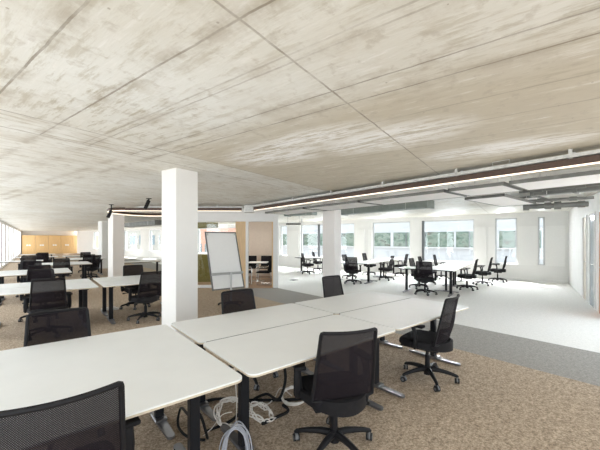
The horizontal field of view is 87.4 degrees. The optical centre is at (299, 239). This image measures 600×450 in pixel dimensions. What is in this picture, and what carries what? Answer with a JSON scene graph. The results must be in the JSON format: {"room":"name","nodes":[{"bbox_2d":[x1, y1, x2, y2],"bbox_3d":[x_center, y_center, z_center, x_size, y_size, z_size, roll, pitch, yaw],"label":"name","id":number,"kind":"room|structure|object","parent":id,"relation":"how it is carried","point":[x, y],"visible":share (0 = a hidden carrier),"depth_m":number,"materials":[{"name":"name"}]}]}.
{"room":"open-plan office","nodes":[
{"label":"open-plan office","id":0,"kind":"room"},
{"bbox_2d":[0,220,20,269],"bbox_3d":[-16.127,0.265,16.671,0.307,2.650,47.750,0,0,-40],"label":"wall","id":1,"kind":"structure","parent":0,"point":[10,236],"depth_m":21.19,"materials":[{"name":"paint"}]},
{"bbox_2d":[21,231,127,253],"bbox_3d":[-27.608,0.265,38.353,11.650,2.650,0.301,0,0,-40],"label":"wall","id":2,"kind":"structure","parent":0,"point":[63,233],"depth_m":36.86,"materials":[{"name":"paint"}]},
{"bbox_2d":[198,208,277,287],"bbox_3d":[-2.514,0.265,10.460,3.571,2.650,0.120,0,0,0],"label":"wall","id":3,"kind":"structure","parent":0,"point":[259,215],"depth_m":10.40,"materials":[{"name":"white paint"}]},
{"bbox_2d":[198,222,217,227],"bbox_3d":[-3.408,-0.495,10.640,1.250,0.200,0.100,0,0,0],"label":"roller blind","id":4,"kind":"object","parent":3,"relation":"attached to","point":[200,224],"visible":0.61,"depth_m":10.59,"materials":[{"name":"green fabric"}]},
{"bbox_2d":[236,222,245,287],"bbox_3d":[-1.969,0.490,10.460,0.334,2.200,0.100,0,0,0],"label":"door","id":5,"kind":"structure","parent":3,"relation":"attached to","point":[240,226],"depth_m":10.41,"materials":[{"name":"brown wood"}]},
{"bbox_2d":[249,222,271,275],"bbox_3d":[-1.931,0.265,13.860,1.588,2.650,0.120,0,0,0],"label":"wall","id":6,"kind":"structure","parent":0,"point":[260,233],"depth_m":13.80,"materials":[{"name":"wood"}]},
{"bbox_2d":[0,0,599,230],"bbox_3d":[-12.626,-1.235,16.964,52.148,0.350,17.572,0,0,35],"label":"ceiling","id":7,"kind":"structure","parent":0,"point":[268,101],"depth_m":2.32,"materials":[{"name":"concrete"}]},
{"bbox_2d":[107,207,161,215],"bbox_3d":[-5.300,-0.959,10.725,1.552,0.202,2.639,0,0,30],"label":"lamp","id":8,"kind":"object","parent":7,"relation":"hanging from","point":[116,210],"visible":0.71,"depth_m":10.91,"materials":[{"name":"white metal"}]},
{"bbox_2d":[107,210,145,215],"bbox_3d":[-5.296,-0.876,10.724,1.529,0.036,2.610,0,0,30],"label":"diffuser","id":9,"kind":"object","parent":8,"relation":"attached to","point":[114,211],"depth_m":10.88,"materials":[{"name":"beige"}]},
{"bbox_2d":[124,220,161,226],"bbox_3d":[-7.600,-0.863,15.250,3.754,0.395,0.530,0,0,42],"label":"air duct","id":10,"kind":"object","parent":7,"relation":"hanging from","point":[151,222],"visible":0.77,"depth_m":14.73,"materials":[{"name":"metal"}]},
{"bbox_2d":[137,205,243,208],"bbox_3d":[-3.300,-1.007,9.525,3.201,0.106,0.210,0,0,-1],"label":"cable tray","id":11,"kind":"object","parent":7,"relation":"attached to","point":[216,206],"visible":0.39,"depth_m":9.45,"materials":[{"name":"metal"}]},
{"bbox_2d":[125,208,241,210],"bbox_3d":[-3.475,-0.913,9.390,3.451,0.103,0.070,0,0,-1],"label":"lamp","id":12,"kind":"object","parent":11,"relation":"hanging from","point":[126,209],"visible":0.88,"depth_m":9.37,"materials":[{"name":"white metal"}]},
{"bbox_2d":[244,205,254,212],"bbox_3d":[-1.520,-0.948,9.450,0.300,0.235,0.220,0,0,0],"label":"junction box","id":13,"kind":"object","parent":7,"relation":"attached to","point":[247,208],"visible":0.81,"depth_m":9.34,"materials":[{"name":"metal"}]},
{"bbox_2d":[265,207,325,214],"bbox_3d":[-0.145,-0.912,8.647,0.840,0.295,1.690,0,0,-40],"label":"ceiling panel","id":14,"kind":"object","parent":7,"relation":"hanging from","point":[299,210],"visible":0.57,"depth_m":8.48,"materials":[{"name":"metal"}]},
{"bbox_2d":[304,200,380,210],"bbox_3d":[0.964,-0.912,7.306,0.840,0.295,1.670,0,0,-40],"label":"ceiling panel","id":15,"kind":"object","parent":7,"relation":"hanging from","point":[355,203],"visible":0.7,"depth_m":7.19,"materials":[{"name":"metal"}]},
{"bbox_2d":[341,200,433,215],"bbox_3d":[2.321,-0.927,8.961,0.380,0.265,2.950,0,0,-40],"label":"air duct","id":16,"kind":"object","parent":7,"relation":"hanging from","point":[422,204],"visible":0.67,"depth_m":8.58,"materials":[{"name":"metal"}]},
{"bbox_2d":[360,186,466,204],"bbox_3d":[2.083,-0.912,5.954,0.840,0.295,1.720,0,0,-40],"label":"ceiling panel","id":17,"kind":"object","parent":7,"relation":"hanging from","point":[442,193],"visible":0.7,"depth_m":5.75,"materials":[{"name":"metal"}]},
{"bbox_2d":[252,149,599,206],"bbox_3d":[1.144,-1.007,6.242,0.211,0.106,7.840,0,0,-40],"label":"cable tray","id":18,"kind":"object","parent":7,"relation":"attached to","point":[570,155],"visible":0.68,"depth_m":4.61,"materials":[{"name":"metal"}]},
{"bbox_2d":[253,154,599,210],"bbox_3d":[1.157,-0.913,6.194,0.070,0.103,7.830,0,0,-40],"label":"lamp","id":19,"kind":"object","parent":18,"relation":"hanging from","point":[592,159],"visible":1,"depth_m":4.64,"materials":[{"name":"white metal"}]},
{"bbox_2d":[448,175,522,195],"bbox_3d":[2.918,-0.912,4.945,0.840,0.295,0.780,0,0,-40],"label":"ceiling panel","id":20,"kind":"object","parent":7,"relation":"hanging from","point":[497,187],"visible":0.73,"depth_m":4.82,"materials":[{"name":"metal"}]},
{"bbox_2d":[465,193,535,206],"bbox_3d":[4.091,-0.912,6.350,1.900,0.295,0.670,0,0,-40],"label":"ceiling panel","id":21,"kind":"object","parent":7,"relation":"hanging from","point":[503,199],"visible":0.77,"depth_m":6.12,"materials":[{"name":"metal"}]},
{"bbox_2d":[520,196,552,202],"bbox_3d":[5.348,-0.988,7.474,1.330,0.145,0.800,0,0,-40],"label":"ceiling panel","id":22,"kind":"object","parent":7,"relation":"hanging from","point":[524,197],"visible":0.2,"depth_m":6.96,"materials":[{"name":"metal"}]},
{"bbox_2d":[509,169,599,190],"bbox_3d":[3.597,-0.912,4.124,0.840,0.295,1.230,0,0,-40],"label":"ceiling panel","id":23,"kind":"object","parent":7,"relation":"hanging from","point":[592,176],"visible":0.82,"depth_m":4.13,"materials":[{"name":"metal"}]},
{"bbox_2d":[523,201,588,210],"bbox_3d":[5.610,-0.866,6.931,1.124,0.388,0.176,0,0,35],"label":"pipe","id":24,"kind":"object","parent":7,"relation":"hanging from","point":[556,205],"visible":0.84,"depth_m":6.85,"materials":[{"name":"metal"}]},
{"bbox_2d":[519,174,599,192],"bbox_3d":[4.063,-0.912,4.737,0.091,0.296,1.280,0,0,-40],"label":"pipe","id":25,"kind":"object","parent":7,"relation":"hanging from","point":[598,184],"visible":0.46,"depth_m":4.80,"materials":[{"name":"metal"}]},
{"bbox_2d":[531,193,593,202],"bbox_3d":[5.433,-0.934,6.567,1.050,0.252,0.084,0,0,35],"label":"pipe","id":26,"kind":"object","parent":7,"relation":"hanging from","point":[574,198],"visible":0.8,"depth_m":6.50,"materials":[{"name":"metal"}]},
{"bbox_2d":[530,174,599,197],"bbox_3d":[4.278,-0.892,4.869,0.190,0.335,1.150,0,0,-40],"label":"air duct","id":27,"kind":"object","parent":7,"relation":"hanging from","point":[592,188],"visible":0.58,"depth_m":4.91,"materials":[{"name":"metal"}]},
{"bbox_2d":[0,253,599,449],"bbox_3d":[-8.241,1.762,20.360,17.156,0.356,52.718,0,0,-40],"label":"floor","id":28,"kind":"structure","parent":0,"point":[527,352],"depth_m":3.68,"materials":[{"name":"carpet"}]},
{"bbox_2d":[18,256,35,278],"bbox_3d":[-10.675,1.099,12.365,0.667,0.983,0.655,0,0,-40],"label":"office chair","id":29,"kind":"object","parent":28,"relation":"on","point":[23,258],"visible":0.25,"depth_m":12.14,"materials":[{"name":"fabric"}]},
{"bbox_2d":[22,235,34,253],"bbox_3d":[-30.497,0.530,35.288,1.135,2.120,0.640,0,0,-40],"label":"tall cabinet","id":30,"kind":"object","parent":28,"relation":"on","point":[28,241],"visible":0.81,"depth_m":35.07,"materials":[{"name":"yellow wood"}]},
{"bbox_2d":[16,261,41,296],"bbox_3d":[-7.623,1.099,8.915,0.667,0.983,0.655,0,0,-40],"label":"office chair","id":31,"kind":"object","parent":28,"relation":"on","point":[25,264],"visible":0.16,"depth_m":9.04,"materials":[{"name":"fabric"}]},
{"bbox_2d":[0,268,69,300],"bbox_3d":[-7.443,1.220,8.761,1.600,0.740,0.810,0,0,-40],"label":"desk","id":32,"kind":"object","parent":28,"relation":"on","point":[55,269],"visible":0.35,"depth_m":8.47,"materials":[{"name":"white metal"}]},
{"bbox_2d":[0,270,71,304],"bbox_3d":[-6.926,1.220,8.137,1.600,0.740,0.810,0,0,-40],"label":"desk","id":33,"kind":"object","parent":28,"relation":"on","point":[62,272],"visible":0.41,"depth_m":7.97,"materials":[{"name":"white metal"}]},
{"bbox_2d":[18,269,54,321],"bbox_3d":[-5.204,1.099,6.295,0.667,0.983,0.655,0,0,-40],"label":"office chair","id":34,"kind":"object","parent":28,"relation":"on","point":[36,273],"visible":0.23,"depth_m":6.48,"materials":[{"name":"fabric"}]},
{"bbox_2d":[22,265,55,304],"bbox_3d":[-6.516,1.099,7.865,0.667,0.983,0.655,0,0,-40],"label":"office chair","id":35,"kind":"object","parent":28,"relation":"on","point":[30,267],"visible":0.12,"depth_m":7.63,"materials":[{"name":"fabric"}]},
{"bbox_2d":[35,235,47,253],"bbox_3d":[-29.611,0.530,36.022,1.135,2.120,0.640,0,0,-40],"label":"tall cabinet","id":36,"kind":"object","parent":28,"relation":"on","point":[41,241],"visible":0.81,"depth_m":35.77,"materials":[{"name":"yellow wood"}]},
{"bbox_2d":[36,253,50,262],"bbox_3d":[-11.996,1.099,14.605,0.667,0.983,0.655,0,0,-40],"label":"office chair","id":37,"kind":"object","parent":28,"relation":"on","point":[39,256],"visible":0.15,"depth_m":14.42,"materials":[{"name":"black plastic"}]},
{"bbox_2d":[0,279,91,324],"bbox_3d":[-5.043,1.220,6.127,1.600,0.740,0.810,0,0,-40],"label":"desk","id":38,"kind":"object","parent":28,"relation":"on","point":[73,281],"visible":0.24,"depth_m":6.28,"materials":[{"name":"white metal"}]},
{"bbox_2d":[22,277,72,313],"bbox_3d":[-4.197,1.099,5.245,0.667,0.983,0.655,0,0,-40],"label":"office chair","id":39,"kind":"object","parent":28,"relation":"on","point":[46,294],"visible":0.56,"depth_m":5.04,"materials":[{"name":"black fabric"}]},
{"bbox_2d":[0,282,97,307],"bbox_3d":[-4.526,1.220,5.503,1.600,0.740,0.810,0,0,-40],"label":"desk","id":40,"kind":"object","parent":28,"relation":"on","point":[78,286],"visible":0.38,"depth_m":5.62,"materials":[{"name":"white laminate"}]},
{"bbox_2d":[48,235,60,253],"bbox_3d":[-28.725,0.530,36.755,1.135,2.120,0.640,0,0,-40],"label":"tall cabinet","id":41,"kind":"object","parent":28,"relation":"on","point":[54,241],"visible":0.94,"depth_m":36.51,"materials":[{"name":"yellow wood"}]},
{"bbox_2d":[23,307,90,346],"bbox_3d":[-1.919,1.099,2.505,0.667,0.983,0.655,0,0,-40],"label":"office chair","id":42,"kind":"object","parent":28,"relation":"on","point":[49,326],"visible":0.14,"depth_m":2.73,"materials":[{"name":"black fabric"}]},
{"bbox_2d":[51,258,72,276],"bbox_3d":[-8.082,1.099,10.642,0.667,0.983,0.655,0,0,-40],"label":"office chair","id":43,"kind":"object","parent":28,"relation":"on","point":[57,262],"visible":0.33,"depth_m":10.43,"materials":[{"name":"fabric"}]},
{"bbox_2d":[61,235,72,253],"bbox_3d":[-27.839,0.530,37.488,1.135,2.120,0.640,0,0,-40],"label":"tall cabinet","id":44,"kind":"object","parent":28,"relation":"on","point":[66,241],"visible":0.89,"depth_m":37.23,"materials":[{"name":"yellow wood"}]},
{"bbox_2d":[42,262,91,278],"bbox_3d":[-8.363,1.220,11.128,1.600,0.740,0.810,0,0,-40],"label":"desk","id":45,"kind":"object","parent":28,"relation":"on","point":[86,263],"visible":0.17,"depth_m":11.36,"materials":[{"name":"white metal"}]},
{"bbox_2d":[0,381,140,449],"bbox_3d":[-1.101,1.099,1.450,0.667,0.983,0.655,0,0,-40],"label":"office chair","id":46,"kind":"object","parent":28,"relation":"on","point":[95,419],"visible":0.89,"depth_m":1.24,"materials":[{"name":"black fabric"}]},
{"bbox_2d":[79,254,97,277],"bbox_3d":[-9.122,1.099,13.546,0.667,0.983,0.655,0,0,-40],"label":"office chair","id":47,"kind":"object","parent":28,"relation":"on","point":[86,257],"visible":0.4,"depth_m":13.33,"materials":[{"name":"fabric"}]},
{"bbox_2d":[81,255,100,279],"bbox_3d":[-8.451,1.099,12.706,0.655,0.983,0.667,0,0,10],"label":"office chair","id":48,"kind":"object","parent":28,"relation":"on","point":[95,260],"visible":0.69,"depth_m":12.61,"materials":[{"name":"fabric"}]},
{"bbox_2d":[98,221,107,267],"bbox_3d":[-11.097,0.265,17.835,0.480,2.650,0.480,0,0,35],"label":"column","id":49,"kind":"structure","parent":28,"relation":"on","point":[102,225],"depth_m":17.65,"materials":[{"name":"paint"}]},
{"bbox_2d":[108,211,123,276],"bbox_3d":[-6.455,0.265,11.025,0.380,2.650,0.380,0,0,35],"label":"column","id":50,"kind":"structure","parent":28,"relation":"on","point":[115,222],"depth_m":10.88,"materials":[{"name":"white paint"}]},
{"bbox_2d":[98,279,139,323],"bbox_3d":[-3.232,1.220,6.574,1.600,0.740,0.810,0,0,-40],"label":"desk","id":51,"kind":"object","parent":28,"relation":"on","point":[111,284],"visible":0.5,"depth_m":6.14,"materials":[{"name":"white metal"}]},
{"bbox_2d":[0,325,241,449],"bbox_3d":[-1.468,1.220,2.050,1.600,0.740,1.610,0,0,-40],"label":"desk","id":52,"kind":"object","parent":28,"relation":"on","point":[158,367],"visible":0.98,"depth_m":2.09,"materials":[{"name":"white laminate"}]},
{"bbox_2d":[93,275,161,315],"bbox_3d":[-3.748,1.220,7.198,1.600,0.740,0.810,0,0,-40],"label":"desk","id":53,"kind":"object","parent":28,"relation":"on","point":[104,312],"visible":0.5,"depth_m":6.78,"materials":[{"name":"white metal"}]},
{"bbox_2d":[119,265,150,309],"bbox_3d":[-3.873,1.099,7.390,0.667,0.983,0.655,0,0,-40],"label":"office chair","id":54,"kind":"object","parent":28,"relation":"on","point":[128,270],"visible":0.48,"depth_m":7.50,"materials":[{"name":"fabric"}]},
{"bbox_2d":[124,260,161,270],"bbox_3d":[-6.411,1.220,12.613,1.600,0.740,0.810,0,0,-40],"label":"desk","id":55,"kind":"object","parent":28,"relation":"on","point":[142,261],"visible":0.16,"depth_m":12.54,"materials":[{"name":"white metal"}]},
{"bbox_2d":[125,271,161,323],"bbox_3d":[-3.078,1.099,6.266,0.655,0.983,0.667,0,0,38],"label":"office chair","id":56,"kind":"object","parent":28,"relation":"on","point":[150,284],"visible":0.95,"depth_m":6.08,"materials":[{"name":"black fabric"}]},
{"bbox_2d":[162,168,197,342],"bbox_3d":[-1.858,0.265,4.856,0.380,2.650,0.380,0,0,35],"label":"column","id":57,"kind":"structure","parent":28,"relation":"on","point":[179,186],"depth_m":4.71,"materials":[{"name":"white paint"}]},
{"bbox_2d":[177,407,208,440],"bbox_3d":[-0.863,1.431,2.553,0.184,0.326,0.658,0,0,-33],"label":"cable","id":58,"kind":"object","parent":28,"relation":"on","point":[180,408],"visible":0.68,"depth_m":2.48,"materials":[{"name":"plastic"}]},
{"bbox_2d":[198,254,210,281],"bbox_3d":[-3.750,1.070,12.000,1.500,1.040,0.350,0,0,0],"label":"screen","id":59,"kind":"object","parent":28,"relation":"on","point":[203,266],"visible":0.13,"depth_m":11.82,"materials":[{"name":"fabric"}]},
{"bbox_2d":[204,232,244,304],"bbox_3d":[-1.784,0.689,7.788,0.850,1.802,0.966,0,0,-37],"label":"flipchart","id":60,"kind":"object","parent":28,"relation":"on","point":[225,269],"visible":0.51,"depth_m":7.93,"materials":[{"name":"white plastic"}]},
{"bbox_2d":[211,271,242,275],"bbox_3d":[-1.806,0.833,7.818,0.820,0.045,0.090,0,-20,-37],"label":"tray","id":61,"kind":"object","parent":60,"relation":"on","point":[222,273],"depth_m":7.81,"materials":[{"name":"grey metal"}]},
{"bbox_2d":[213,396,237,426],"bbox_3d":[-0.598,1.513,2.780,0.315,0.160,0.284,0,0,0],"label":"cable coil","id":62,"kind":"object","parent":28,"relation":"on","point":[230,398],"visible":0.51,"depth_m":2.77,"materials":[{"name":"plastic"}]},
{"bbox_2d":[219,421,252,449],"bbox_3d":[-0.456,1.444,2.225,0.238,0.303,0.092,0,0,-11],"label":"cable coil","id":63,"kind":"object","parent":28,"relation":"on","point":[238,427],"visible":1,"depth_m":2.22,"materials":[{"name":"plastic"}]},
{"bbox_2d":[207,368,286,431],"bbox_3d":[-0.530,1.246,2.859,0.714,0.715,0.444,0,0,-33],"label":"cable","id":64,"kind":"object","parent":28,"relation":"on","point":[284,369],"visible":0.62,"depth_m":2.87,"materials":[{"name":"plastic"}]},
{"bbox_2d":[221,289,278,390],"bbox_3d":[-0.589,1.099,3.590,0.667,0.983,0.655,0,0,-40],"label":"office chair","id":65,"kind":"object","parent":28,"relation":"on","point":[238,300],"visible":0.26,"depth_m":3.81,"materials":[{"name":"fabric"}]},
{"bbox_2d":[171,303,332,421],"bbox_3d":[-0.456,1.220,3.419,1.616,0.740,0.810,0,0,-40],"label":"desk","id":66,"kind":"object","parent":28,"relation":"on","point":[211,328],"visible":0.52,"depth_m":3.23,"materials":[{"name":"white laminate"}]},
{"bbox_2d":[249,256,256,277],"bbox_3d":[-2.032,1.125,13.011,0.524,0.928,0.525,0,0,-8],"label":"chair","id":67,"kind":"object","parent":28,"relation":"on","point":[251,258],"visible":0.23,"depth_m":13.20,"materials":[{"name":"black fabric"}]},
{"bbox_2d":[207,397,301,401],"bbox_3d":[-0.366,1.576,3.123,1.388,0.028,0.160,0,0,-9],"label":"cable","id":68,"kind":"object","parent":28,"relation":"on","point":[215,398],"visible":0.44,"depth_m":3.08,"materials":[{"name":"plastic"}]},
{"bbox_2d":[249,261,267,281],"bbox_3d":[-1.620,1.220,12.100,0.750,0.740,0.750,0,0,0],"label":"meeting table","id":69,"kind":"object","parent":28,"relation":"on","point":[257,262],"visible":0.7,"depth_m":12.07,"materials":[{"name":"white laminate"}]},
{"bbox_2d":[249,401,275,423],"bbox_3d":[-0.344,1.523,2.808,0.269,0.139,0.206,0,0,0],"label":"cable coil","id":70,"kind":"object","parent":28,"relation":"on","point":[260,404],"visible":0.93,"depth_m":2.78,"materials":[{"name":"plastic"}]},
{"bbox_2d":[256,258,271,284],"bbox_3d":[-1.269,1.125,11.248,0.525,0.928,0.524,0,0,8],"label":"chair","id":71,"kind":"object","parent":28,"relation":"on","point":[269,266],"visible":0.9,"depth_m":11.06,"materials":[{"name":"black fabric"}]},
{"bbox_2d":[259,256,271,278],"bbox_3d":[-1.429,1.125,13.011,0.524,0.928,0.525,0,0,5],"label":"chair","id":72,"kind":"object","parent":28,"relation":"on","point":[263,258],"visible":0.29,"depth_m":13.20,"materials":[{"name":"black fabric"}]},
{"bbox_2d":[261,404,289,425],"bbox_3d":[-0.200,1.580,2.831,0.118,0.028,0.368,0,0,29],"label":"cable","id":73,"kind":"object","parent":28,"relation":"on","point":[283,405],"visible":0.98,"depth_m":2.82,"materials":[{"name":"plastic"}]},
{"bbox_2d":[281,385,303,405],"bbox_3d":[-0.060,1.543,3.120,0.269,0.094,0.256,0,0,0],"label":"cable coil","id":74,"kind":"object","parent":28,"relation":"on","point":[291,386],"visible":0.53,"depth_m":3.02,"materials":[{"name":"plastic"}]},
{"bbox_2d":[203,315,394,449],"bbox_3d":[0.060,1.220,2.795,1.616,0.740,0.810,0,0,-40],"label":"desk","id":75,"kind":"object","parent":28,"relation":"on","point":[262,352],"visible":0.75,"depth_m":2.53,"materials":[{"name":"white laminate"}]},
{"bbox_2d":[301,253,314,274],"bbox_3d":[0.363,1.099,14.745,0.655,0.983,0.667,0,0,-15],"label":"office chair","id":76,"kind":"object","parent":28,"relation":"on","point":[305,264],"visible":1,"depth_m":14.59,"materials":[{"name":"black plastic"}]},
{"bbox_2d":[294,257,322,273],"bbox_3d":[0.582,1.220,15.396,1.600,0.740,0.810,0,0,35],"label":"desk","id":77,"kind":"object","parent":28,"relation":"on","point":[294,257],"visible":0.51,"depth_m":15.25,"materials":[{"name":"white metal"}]},
{"bbox_2d":[323,201,340,296],"bbox_3d":[0.889,0.265,8.765,0.380,2.650,0.380,0,0,35],"label":"column","id":78,"kind":"structure","parent":28,"relation":"on","point":[331,219],"depth_m":8.61,"materials":[{"name":"white paint"}]},
{"bbox_2d":[322,275,343,297],"bbox_3d":[0.697,1.099,5.095,0.667,0.983,0.655,0,0,-40],"label":"office chair","id":79,"kind":"object","parent":28,"relation":"on","point":[332,285],"visible":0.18,"depth_m":5.35,"materials":[{"name":"fabric"}]},
{"bbox_2d":[293,327,377,449],"bbox_3d":[0.267,1.099,2.404,0.667,0.983,0.655,0,0,-16],"label":"office chair","id":80,"kind":"object","parent":28,"relation":"on","point":[341,384],"visible":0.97,"depth_m":2.16,"materials":[{"name":"black fabric"}]},
{"bbox_2d":[295,291,409,360],"bbox_3d":[0.786,1.220,4.447,1.600,0.740,0.810,0,0,-40],"label":"desk","id":81,"kind":"object","parent":28,"relation":"on","point":[336,305],"visible":0.54,"depth_m":4.34,"materials":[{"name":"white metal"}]},
{"bbox_2d":[343,257,361,284],"bbox_3d":[1.927,1.099,11.500,0.667,0.983,0.655,0,0,20],"label":"office chair","id":82,"kind":"object","parent":28,"relation":"on","point":[351,264],"visible":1,"depth_m":11.28,"materials":[{"name":"fabric"}]},
{"bbox_2d":[341,261,375,283],"bbox_3d":[2.020,1.220,11.992,1.600,0.740,0.810,0,0,35],"label":"desk","id":83,"kind":"object","parent":28,"relation":"on","point":[364,263],"visible":0.51,"depth_m":11.62,"materials":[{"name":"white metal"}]},
{"bbox_2d":[359,260,389,280],"bbox_3d":[3.046,1.220,12.753,0.810,0.740,1.600,0,0,35],"label":"desk","id":84,"kind":"object","parent":28,"relation":"on","point":[376,261],"visible":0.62,"depth_m":13.02,"materials":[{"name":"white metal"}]},
{"bbox_2d":[378,255,394,280],"bbox_3d":[3.422,1.099,12.506,0.655,0.983,0.667,0,0,34],"label":"office chair","id":85,"kind":"object","parent":28,"relation":"on","point":[388,268],"visible":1,"depth_m":12.31,"materials":[{"name":"black plastic"}]},
{"bbox_2d":[374,258,402,276],"bbox_3d":[3.978,1.220,14.066,0.810,0.740,1.600,0,0,35],"label":"desk","id":86,"kind":"object","parent":28,"relation":"on","point":[382,258],"visible":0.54,"depth_m":14.02,"materials":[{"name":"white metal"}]},
{"bbox_2d":[394,254,408,275],"bbox_3d":[4.502,1.099,14.006,0.655,0.983,0.667,0,0,34],"label":"office chair","id":87,"kind":"object","parent":28,"relation":"on","point":[405,260],"visible":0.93,"depth_m":13.82,"materials":[{"name":"black plastic"}]},
{"bbox_2d":[340,298,468,397],"bbox_3d":[1.302,1.220,3.822,1.600,0.740,0.810,0,0,-40],"label":"desk","id":88,"kind":"object","parent":28,"relation":"on","point":[399,315],"visible":0.84,"depth_m":3.63,"materials":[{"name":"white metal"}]},
{"bbox_2d":[409,258,428,288],"bbox_3d":[3.942,1.099,10.379,0.655,0.983,0.667,0,0,40],"label":"office chair","id":89,"kind":"object","parent":28,"relation":"on","point":[411,260],"visible":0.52,"depth_m":10.46,"materials":[{"name":"fabric"}]},
{"bbox_2d":[413,261,437,295],"bbox_3d":[3.666,1.099,9.199,0.667,0.983,0.655,0,0,28],"label":"office chair","id":90,"kind":"object","parent":28,"relation":"on","point":[423,273],"visible":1,"depth_m":8.99,"materials":[{"name":"fabric"}]},
{"bbox_2d":[397,266,458,296],"bbox_3d":[3.833,1.220,9.415,1.600,0.740,0.810,0,0,35],"label":"desk","id":91,"kind":"object","parent":28,"relation":"on","point":[406,268],"visible":0.97,"depth_m":9.34,"materials":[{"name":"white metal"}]},
{"bbox_2d":[399,294,459,391],"bbox_3d":[1.463,1.099,3.606,0.655,0.983,0.667,0,0,43],"label":"office chair","id":92,"kind":"object","parent":28,"relation":"on","point":[432,341],"visible":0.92,"depth_m":3.41,"materials":[{"name":"black fabric"}]},
{"bbox_2d":[433,254,448,278],"bbox_3d":[5.808,1.099,12.917,0.655,0.983,0.667,0,0,35],"label":"office chair","id":93,"kind":"object","parent":28,"relation":"on","point":[434,255],"visible":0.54,"depth_m":12.97,"materials":[{"name":"black plastic"}]},
{"bbox_2d":[433,264,466,292],"bbox_3d":[4.853,1.220,10.169,0.810,0.740,1.600,0,0,35],"label":"desk","id":94,"kind":"object","parent":28,"relation":"on","point":[441,265],"visible":0.76,"depth_m":10.07,"materials":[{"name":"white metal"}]},
{"bbox_2d":[444,262,472,285],"bbox_3d":[5.785,1.220,11.481,0.810,0.740,1.600,0,0,35],"label":"desk","id":95,"kind":"object","parent":28,"relation":"on","point":[450,263],"visible":0.56,"depth_m":11.36,"materials":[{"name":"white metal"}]},
{"bbox_2d":[456,259,478,290],"bbox_3d":[5.362,1.099,10.086,0.655,0.983,0.667,0,0,34],"label":"office chair","id":96,"kind":"object","parent":28,"relation":"on","point":[465,275],"visible":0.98,"depth_m":9.92,"materials":[{"name":"fabric"}]},
{"bbox_2d":[472,257,492,285],"bbox_3d":[6.452,1.099,11.106,0.655,0.983,0.667,0,0,34],"label":"office chair","id":97,"kind":"object","parent":28,"relation":"on","point":[481,272],"visible":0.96,"depth_m":10.91,"materials":[{"name":"black plastic"}]},
{"bbox_2d":[488,256,507,282],"bbox_3d":[7.552,1.099,12.006,0.655,0.983,0.667,0,0,32],"label":"office chair","id":98,"kind":"object","parent":28,"relation":"on","point":[497,270],"visible":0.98,"depth_m":11.85,"materials":[{"name":"black plastic"}]},
{"bbox_2d":[77,211,568,283],"bbox_3d":[-8.091,0.265,24.306,44.650,2.650,0.351,0,0,35],"label":"wall","id":99,"kind":"structure","parent":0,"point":[85,239],"depth_m":13.06,"materials":[{"name":"white paint"}]},
{"bbox_2d":[299,223,353,257],"bbox_3d":[1.435,0.045,17.435,3.520,1.850,0.266,0,0,35],"label":"window","id":100,"kind":"structure","parent":99,"relation":"attached to","point":[347,223],"depth_m":17.66,"materials":[{"name":"grey metal"}]},
{"bbox_2d":[373,221,409,260],"bbox_3d":[4.420,0.045,15.313,1.941,1.850,0.265,0,0,35],"label":"window","id":101,"kind":"structure","parent":99,"relation":"attached to","point":[406,221],"depth_m":15.75,"materials":[{"name":"grey metal"}]},
{"bbox_2d":[291,265,566,283],"bbox_3d":[4.607,1.540,15.114,12.600,0.100,0.030,0,0,35],"label":"baseboard","id":102,"kind":"structure","parent":99,"relation":"attached to","point":[484,277],"depth_m":12.64,"materials":[{"name":"paint"}]},
{"bbox_2d":[422,219,473,262],"bbox_3d":[6.484,0.045,13.846,2.162,1.850,0.265,0,0,35],"label":"window","id":103,"kind":"structure","parent":99,"relation":"attached to","point":[466,219],"depth_m":14.08,"materials":[{"name":"grey metal"}]},
{"bbox_2d":[495,218,517,264],"bbox_3d":[8.253,0.045,12.589,0.796,1.850,0.265,0,0,35],"label":"window","id":104,"kind":"structure","parent":99,"relation":"attached to","point":[496,219],"depth_m":12.79,"materials":[{"name":"grey metal"}]},
{"bbox_2d":[537,217,545,265],"bbox_3d":[9.175,0.045,11.934,0.270,1.850,0.265,0,0,35],"label":"window","id":105,"kind":"structure","parent":99,"relation":"attached to","point":[539,264],"depth_m":11.95,"materials":[{"name":"grey metal"}]},
{"bbox_2d":[569,191,599,310],"bbox_3d":[6.846,0.265,7.096,0.240,2.650,10.500,0,0,35],"label":"wall","id":106,"kind":"structure","parent":0,"point":[576,213],"depth_m":9.23,"materials":[{"name":"white paint"}]},
{"bbox_2d":[582,215,586,301],"bbox_3d":[7.601,0.470,8.369,0.113,2.240,0.670,0,0,35],"label":"door","id":107,"kind":"structure","parent":106,"relation":"in","point":[584,218],"depth_m":8.44,"materials":[{"name":"beige wood"}]},
{"bbox_2d":[589,212,595,309],"bbox_3d":[6.964,0.470,7.473,0.113,2.240,0.750,0,0,35],"label":"door","id":108,"kind":"structure","parent":106,"relation":"in","point":[592,218],"depth_m":7.46,"materials":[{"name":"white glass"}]},
{"bbox_2d":[598,210,599,312],"bbox_3d":[6.326,0.470,6.576,0.113,2.240,0.670,0,0,35],"label":"door","id":109,"kind":"structure","parent":106,"relation":"in","point":[598,210],"depth_m":6.79,"materials":[{"name":"orange paint"}]},
{"label":"outside","id":110,"kind":"structure","parent":0,"visible":0},
{"bbox_3d":[0.000,9.790,60.000,400.000,0.400,300.000,0,0,0],"label":"ground","id":111,"kind":"structure","parent":110,"visible":0},
{"bbox_2d":[127,230,159,250],"bbox_3d":[-45.739,1.090,81.510,71.000,17.000,8.110,0,0,35],"label":"brick building","id":112,"kind":"structure","parent":111,"relation":"on","point":[133,236],"depth_m":69.61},
{"bbox_2d":[200,228,235,251],"bbox_3d":[-11.236,3.790,54.536,12.500,11.600,8.110,0,0,35],"label":"building","id":113,"kind":"structure","parent":111,"relation":"on","point":[202,235],"depth_m":53.06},
{"bbox_2d":[283,218,542,263],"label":"window","id":114,"kind":"structure","parent":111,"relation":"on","point":[448,240],"depth_m":35.93,"materials":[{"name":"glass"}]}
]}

